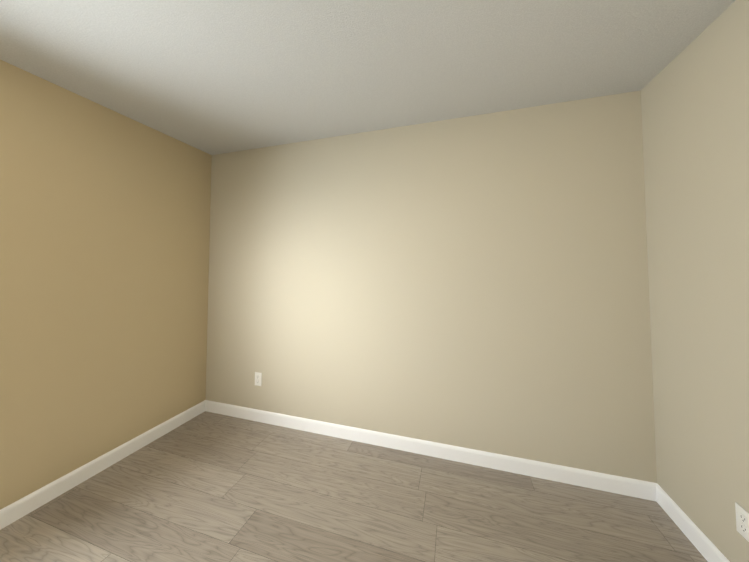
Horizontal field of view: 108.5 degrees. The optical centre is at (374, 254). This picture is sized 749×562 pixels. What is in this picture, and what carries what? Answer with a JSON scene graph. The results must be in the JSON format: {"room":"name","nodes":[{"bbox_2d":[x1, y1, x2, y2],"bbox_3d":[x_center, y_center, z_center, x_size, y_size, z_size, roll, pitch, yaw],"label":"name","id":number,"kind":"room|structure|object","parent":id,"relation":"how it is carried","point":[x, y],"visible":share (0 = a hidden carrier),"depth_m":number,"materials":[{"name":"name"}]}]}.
{"room":"empty room","nodes":[
{"label":"empty room","id":0,"kind":"room"},
{"bbox_2d":[0,60,211,509],"bbox_3d":[-2.115,0.259,1.115,0.150,2.590,10.000,-1,-2,17],"label":"wall","id":1,"kind":"structure","parent":0,"point":[104,241],"depth_m":1.75,"materials":[{"name":"beige paint"}]},
{"bbox_2d":[0,400,205,529],"bbox_3d":[-2.245,1.326,0.358,0.013,0.096,4.560,-1,-2,17],"label":"baseboard","id":2,"kind":"structure","parent":1,"relation":"attached to","point":[22,507],"depth_m":1.72,"materials":[{"name":"white wood"}]},
{"bbox_2d":[0,411,707,561],"bbox_3d":[-0.633,1.454,-0.134,3.680,0.200,4.860,-1,-2,17],"label":"floor","id":3,"kind":"structure","parent":0,"point":[205,486],"depth_m":1.49,"materials":[{"name":"brown wood"}]},
{"bbox_2d":[0,0,735,154],"bbox_3d":[-0.641,-1.153,0.728,4.130,0.200,10.000,-1,-2,17],"label":"ceiling","id":4,"kind":"structure","parent":0,"point":[213,77],"depth_m":1.39,"materials":[{"name":"paint"}]},
{"bbox_2d":[206,90,656,482],"bbox_3d":[0.047,0.228,2.173,3.680,2.440,0.150,-1,-2,17],"label":"wall","id":5,"kind":"structure","parent":0,"point":[479,282],"depth_m":1.94,"materials":[{"name":"beige paint"}]},
{"bbox_2d":[255,372,261,385],"bbox_3d":[-1.027,1.097,2.379,0.070,0.115,0.008,-1,-2,17],"label":"electrical outlet","id":6,"kind":"object","parent":5,"relation":"attached to","point":[258,378],"visible":1,"depth_m":2.38,"materials":[{"name":"white plastic"}]},
{"bbox_2d":[205,400,656,501],"bbox_3d":[0.023,1.395,2.047,3.380,0.096,0.013,-1,-2,17],"label":"baseboard","id":7,"kind":"structure","parent":5,"relation":"attached to","point":[636,488],"depth_m":1.88,"materials":[{"name":"white wood"}]},
{"bbox_2d":[641,0,748,561],"bbox_3d":[1.035,0.112,-0.660,0.150,2.440,4.710,-1,-2,17],"label":"wall","id":8,"kind":"structure","parent":0,"point":[695,108],"depth_m":1.26,"materials":[{"name":"beige paint"}]},
{"bbox_2d":[656,484,729,561],"bbox_3d":[0.979,1.286,-0.613,0.013,0.096,4.560,-1,-2,17],"label":"baseboard","id":9,"kind":"structure","parent":8,"relation":"attached to","point":[705,546],"depth_m":1.34,"materials":[{"name":"white wood"}]},
{"bbox_2d":[735,502,748,541],"bbox_3d":[1.490,1.084,1.086,0.008,0.115,0.070,-1,-2,17],"label":"electrical outlet","id":10,"kind":"object","parent":8,"relation":"attached to","point":[742,520],"visible":1,"depth_m":1.09,"materials":[{"name":"white plastic"}]}
]}

